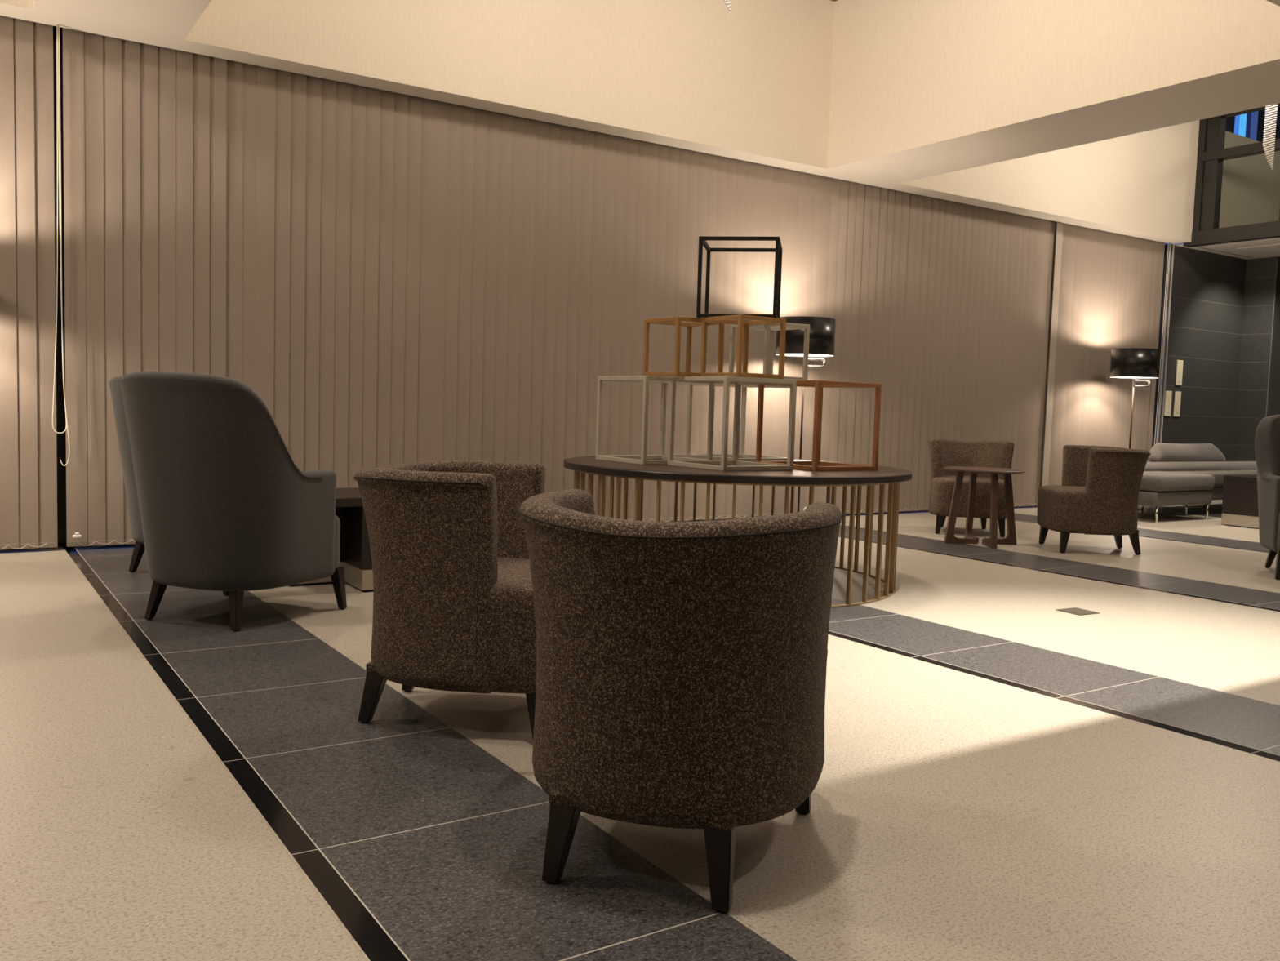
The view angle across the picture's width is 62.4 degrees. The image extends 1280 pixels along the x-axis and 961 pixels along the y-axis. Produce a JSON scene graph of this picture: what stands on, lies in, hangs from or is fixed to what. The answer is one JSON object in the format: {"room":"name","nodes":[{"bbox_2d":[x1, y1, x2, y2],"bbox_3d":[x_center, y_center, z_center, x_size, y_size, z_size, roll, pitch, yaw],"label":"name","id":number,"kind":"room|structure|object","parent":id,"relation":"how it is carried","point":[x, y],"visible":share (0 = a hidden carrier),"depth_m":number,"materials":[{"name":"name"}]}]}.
{"room":"hotel lobby","nodes":[
{"label":"hotel lobby","id":0,"kind":"room"},
{"bbox_2d":[0,26,1039,550],"bbox_3d":[-1.019,-1.249,8.285,17.440,3.260,0.100,-1,5,-33],"label":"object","id":1,"kind":"structure","parent":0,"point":[60,409],"depth_m":6.56,"materials":[{"name":"brown metal"}]},
{"bbox_2d":[0,15,66,549],"bbox_3d":[-5.814,-1.153,4.877,5.580,3.221,0.103,-1,5,-33],"label":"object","id":2,"kind":"object","parent":1,"relation":"attached to","point":[28,325],"visible":0.93,"depth_m":6.32,"materials":[{"name":"beige fabric"}]},
{"bbox_2d":[58,23,1041,546],"bbox_3d":[0.398,-1.254,8.959,9.373,3.221,0.113,-1,5,-33],"label":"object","id":3,"kind":"object","parent":1,"relation":"attached to","point":[397,278],"visible":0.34,"depth_m":7.89,"materials":[{"name":"beige fabric"}]},
{"bbox_2d":[72,532,81,537],"bbox_3d":[-3.479,0.339,6.536,0.048,0.036,0.020,-1,5,-33],"label":"cord tidy","id":4,"kind":"object","parent":3,"relation":"attached to","point":[77,535],"visible":1,"depth_m":6.53,"materials":[{"name":"white plastic"}]},
{"bbox_2d":[0,499,1279,960],"bbox_3d":[3.678,0.826,4.074,20.600,0.001,12.620,-1,5,-33],"label":"floor","id":5,"kind":"structure","parent":0,"point":[1006,775],"depth_m":2.77,"materials":[{"name":"beige stone"}]},
{"bbox_2d":[108,375,145,572],"bbox_3d":[-2.474,-0.033,5.924,0.784,1.080,0.846,3,4,21],"label":"armchair","id":6,"kind":"object","parent":5,"relation":"on","point":[132,500],"visible":0.13,"depth_m":5.69,"materials":[{"name":"grey fabric"}]},
{"bbox_2d":[120,371,346,631],"bbox_3d":[-1.828,0.071,4.732,0.784,1.080,0.846,3,4,21],"label":"armchair","id":7,"kind":"object","parent":5,"relation":"on","point":[224,504],"visible":1,"depth_m":4.42,"materials":[{"name":"grey fabric"}]},
{"bbox_2d":[289,487,373,591],"bbox_3d":[-1.395,0.306,5.775,1.050,0.490,0.600,-1,5,-33],"label":"coffee table","id":8,"kind":"object","parent":5,"relation":"on","point":[355,555],"visible":0.13,"depth_m":5.49,"materials":[{"name":"brown wood"}]},
{"bbox_2d":[353,460,545,737],"bbox_3d":[-0.533,0.350,3.379,0.734,0.792,0.707,2,4,8],"label":"tub chair","id":9,"kind":"object","parent":5,"relation":"on","point":[454,609],"visible":0.88,"depth_m":3.06,"materials":[{"name":"brown fabric"}]},
{"bbox_2d":[518,488,842,912],"bbox_3d":[0.083,0.438,2.407,0.707,0.792,0.734,3,4,17],"label":"tub chair","id":10,"kind":"object","parent":5,"relation":"on","point":[681,666],"visible":1,"depth_m":2.12,"materials":[{"name":"brown"}]},
{"bbox_2d":[563,454,911,608],"bbox_3d":[0.547,0.242,6.197,2.000,0.675,2.000,-1,5,-33],"label":"display table","id":11,"kind":"object","parent":5,"relation":"on","point":[891,476],"visible":0.53,"depth_m":5.58,"materials":[{"name":"brown wood"}]},
{"bbox_2d":[595,375,715,464],"bbox_3d":[0.085,-0.353,6.158,0.490,0.490,0.490,-1,5,-35],"label":"frame","id":12,"kind":"object","parent":11,"relation":"on","point":[643,459],"visible":0.84,"depth_m":6.10,"materials":[{"name":"beige metal"}]},
{"bbox_2d":[643,315,724,377],"bbox_3d":[0.243,-0.738,5.915,0.321,0.321,0.321,-1,5,-34],"label":"frame","id":13,"kind":"object","parent":12,"relation":"on","point":[668,320],"visible":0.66,"depth_m":5.87,"materials":[{"name":"gold metal"}]},
{"bbox_2d":[667,376,796,471],"bbox_3d":[0.500,-0.315,5.797,0.490,0.490,0.490,-1,5,-35],"label":"frame","id":14,"kind":"object","parent":11,"relation":"on","point":[726,380],"visible":1,"depth_m":5.73,"materials":[{"name":"beige metal"}]},
{"bbox_2d":[700,314,786,378],"bbox_3d":[0.555,-0.714,5.708,0.321,0.321,0.321,-1,5,-35],"label":"frame","id":15,"kind":"object","parent":14,"relation":"on","point":[743,326],"visible":0.84,"depth_m":5.66,"materials":[{"name":"gold metal"}]},
{"bbox_2d":[696,235,782,321],"bbox_3d":[0.558,-1.101,5.867,0.430,0.430,0.430,2,4,9],"label":"frame","id":16,"kind":"object","parent":15,"relation":"on","point":[702,239],"visible":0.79,"depth_m":5.69,"materials":[{"name":"black metal"}]},
{"bbox_2d":[684,382,796,462],"bbox_3d":[0.639,-0.376,6.724,0.490,0.490,0.490,-1,5,-37],"label":"frame","id":17,"kind":"object","parent":11,"relation":"on","point":[746,457],"visible":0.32,"depth_m":6.76,"materials":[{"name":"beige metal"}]},
{"bbox_2d":[755,380,881,471],"bbox_3d":[1.014,-0.316,6.035,0.490,0.490,0.490,-1,5,-34],"label":"frame","id":18,"kind":"object","parent":11,"relation":"on","point":[819,385],"visible":0.85,"depth_m":5.96,"materials":[{"name":"orange metal"}]},
{"bbox_2d":[728,322,809,380],"bbox_3d":[0.737,-0.733,6.052,0.321,0.321,0.321,-1,5,-35],"label":"frame","id":19,"kind":"object","parent":18,"relation":"on","point":[769,333],"visible":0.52,"depth_m":6.01,"materials":[{"name":"beige metal"}]},
{"bbox_2d":[775,316,835,511],"bbox_3d":[1.401,-0.498,9.156,0.500,1.785,0.500,-1,5,-33],"label":"floor lamp","id":20,"kind":"object","parent":5,"relation":"on","point":[822,330],"visible":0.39,"depth_m":8.90,"materials":[{"name":"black metal"}]},
{"bbox_2d":[927,438,1014,537],"bbox_3d":[2.826,0.047,9.107,0.707,0.792,0.734,3,4,11],"label":"tub chair","id":21,"kind":"object","parent":5,"relation":"on","point":[943,453],"visible":0.82,"depth_m":8.92,"materials":[{"name":"brown fabric"}]},
{"bbox_2d":[943,466,1025,548],"bbox_3d":[2.680,0.202,8.285,0.606,0.590,0.606,2,4,2],"label":"round side table","id":22,"kind":"object","parent":5,"relation":"on","point":[993,541],"visible":1,"depth_m":8.26,"materials":[{"name":"brown wood"}]},
{"bbox_2d":[1041,222,1063,485],"bbox_3d":[4.552,-1.264,11.691,0.110,3.115,0.006,-1,5,-33],"label":"trim","id":23,"kind":"structure","parent":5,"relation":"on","point":[1059,237],"depth_m":11.68,"materials":[{"name":"beige"}]},
{"bbox_2d":[1055,607,1099,615],"bbox_3d":[2.275,0.680,5.499,0.156,0.006,0.150,-1,5,-29],"label":"socket","id":24,"kind":"object","parent":5,"relation":"on","point":[1076,611],"visible":1,"depth_m":5.48,"materials":[{"name":"brown metal"}]},
{"bbox_2d":[1036,444,1150,555],"bbox_3d":[3.472,0.138,8.094,0.734,0.792,0.707,2,4,4],"label":"tub chair","id":25,"kind":"object","parent":5,"relation":"on","point":[1098,494],"visible":1,"depth_m":7.81,"materials":[{"name":"brown fabric"}]},
{"bbox_2d":[1109,348,1160,511],"bbox_3d":[5.477,-0.562,11.803,0.500,1.785,0.500,-1,5,-33],"label":"floor lamp","id":26,"kind":"object","parent":5,"relation":"on","point":[1132,363],"visible":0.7,"depth_m":11.56,"materials":[{"name":"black metal"}]},
{"bbox_2d":[1137,442,1257,522],"bbox_3d":[6.360,-0.024,11.857,3.760,0.758,1.080,-1,5,-33],"label":"sofa","id":27,"kind":"object","parent":5,"relation":"on","point":[1176,473],"visible":0.7,"depth_m":11.47,"materials":[{"name":"grey fabric"}]},
{"bbox_2d":[1139,471,1214,491],"bbox_3d":[5.353,0.005,10.931,1.060,0.160,0.640,-1,5,-33],"label":"seat cushion","id":28,"kind":"object","parent":27,"relation":"on","point":[1152,481],"depth_m":10.62,"materials":[{"name":"grey fabric"}]},
{"bbox_2d":[1166,470,1253,486],"bbox_3d":[6.291,-0.020,11.716,1.310,0.155,0.360,-1,5,-33],"label":"seat cushion","id":29,"kind":"object","parent":27,"relation":"on","point":[1218,475],"depth_m":11.58,"materials":[{"name":"grey fabric"}]},
{"bbox_2d":[1230,470,1257,475],"bbox_3d":[7.406,-0.038,12.450,1.320,0.155,0.360,-1,5,-33],"label":"seat cushion","id":30,"kind":"object","parent":27,"relation":"on","point":[1254,472],"depth_m":12.10,"materials":[{"name":"grey fabric"}]},
{"bbox_2d":[1221,474,1258,528],"bbox_3d":[6.335,0.231,10.146,0.750,0.490,1.100,-1,5,-33],"label":"coffee table","id":31,"kind":"object","parent":5,"relation":"on","point":[1240,492],"visible":0.55,"depth_m":10.26,"materials":[{"name":"brown wood"}]},
{"bbox_2d":[1254,414,1279,579],"bbox_3d":[4.571,0.099,7.076,0.784,1.080,0.846,3,4,17],"label":"armchair","id":32,"kind":"object","parent":5,"relation":"on","point":[1267,441],"visible":1,"depth_m":7.18,"materials":[{"name":"grey fabric"}]},
{"bbox_2d":[0,0,1279,259],"bbox_3d":[3.384,-3.007,3.533,19.620,1.458,12.620,-1,5,-33],"label":"ceiling","id":33,"kind":"structure","parent":0,"point":[1087,113],"depth_m":8.06,"materials":[{"name":"beige paint"}]},
{"bbox_2d":[724,0,731,11],"bbox_3d":[0.540,-3.364,6.082,0.879,1.298,0.879,-1,5,-36],"label":"chandelier","id":34,"kind":"object","parent":33,"relation":"hanging from","point":[730,2],"visible":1,"depth_m":6.12,"materials":[{"name":"silver metal"}]},
{"bbox_2d":[1025,218,1170,506],"bbox_3d":[5.301,-1.334,12.191,2.371,3.220,0.103,-1,5,-33],"label":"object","id":35,"kind":"object","parent":33,"relation":"hanging from","point":[1111,283],"visible":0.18,"depth_m":12.11,"materials":[{"name":"beige fabric"}]},
{"bbox_2d":[1262,103,1277,169],"bbox_3d":[5.685,-3.431,9.433,0.879,1.298,0.879,2,4,-2],"label":"chandelier","id":36,"kind":"object","parent":33,"relation":"hanging from","point":[1267,139],"visible":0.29,"depth_m":9.44,"materials":[{"name":"silver metal"}]},
{"bbox_2d":[1151,244,1246,500],"bbox_3d":[7.124,-1.315,13.547,1.970,3.140,0.271,-1,5,-33],"label":"wall","id":37,"kind":"structure","parent":0,"point":[1208,288],"depth_m":13.34,"materials":[{"name":"tile"}]},
{"bbox_2d":[1157,243,1174,443],"bbox_3d":[6.383,-1.291,12.888,0.066,3.140,0.022,-1,5,-33],"label":"trim","id":38,"kind":"structure","parent":37,"relation":"attached to","point":[1173,245],"depth_m":12.86,"materials":[{"name":"silver metal"}]},
{"bbox_2d":[1164,391,1172,416],"bbox_3d":[6.480,-0.944,12.980,0.130,0.310,0.014,-1,5,-33],"label":"wall plate","id":39,"kind":"object","parent":37,"relation":"attached to","point":[1167,406],"visible":1,"depth_m":12.97,"materials":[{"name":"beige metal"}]},
{"bbox_2d":[1173,391,1181,416],"bbox_3d":[6.651,-0.946,13.093,0.130,0.310,0.014,-1,5,-33],"label":"wall plate","id":40,"kind":"object","parent":37,"relation":"attached to","point":[1177,399],"visible":1,"depth_m":13.08,"materials":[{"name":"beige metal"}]},
{"bbox_2d":[1175,360,1183,385],"bbox_3d":[6.662,-1.330,13.066,0.130,0.310,0.014,-1,5,-33],"label":"wall plate","id":41,"kind":"object","parent":37,"relation":"attached to","point":[1179,374],"visible":1,"depth_m":13.06,"materials":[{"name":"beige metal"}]},
{"bbox_2d":[1194,106,1279,259],"bbox_3d":[9.844,-3.814,10.471,3.140,2.480,7.200,-1,5,-33],"label":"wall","id":42,"kind":"structure","parent":0,"point":[1251,188],"depth_m":13.39,"materials":[{"name":"beige paint"}]},
{"bbox_2d":[1183,102,1279,247],"bbox_3d":[7.780,-3.682,10.846,0.140,2.080,4.310,-1,5,-33],"label":"window","id":43,"kind":"structure","parent":42,"relation":"in","point":[1211,152],"depth_m":12.38,"materials":[{"name":"brown metal"}]},
{"bbox_2d":[1232,256,1279,461],"bbox_3d":[11.409,-0.846,8.817,0.425,3.130,12.380,-1,5,-33],"label":"wall","id":44,"kind":"structure","parent":0,"point":[1258,397],"depth_m":13.66,"materials":[{"name":"tile"}]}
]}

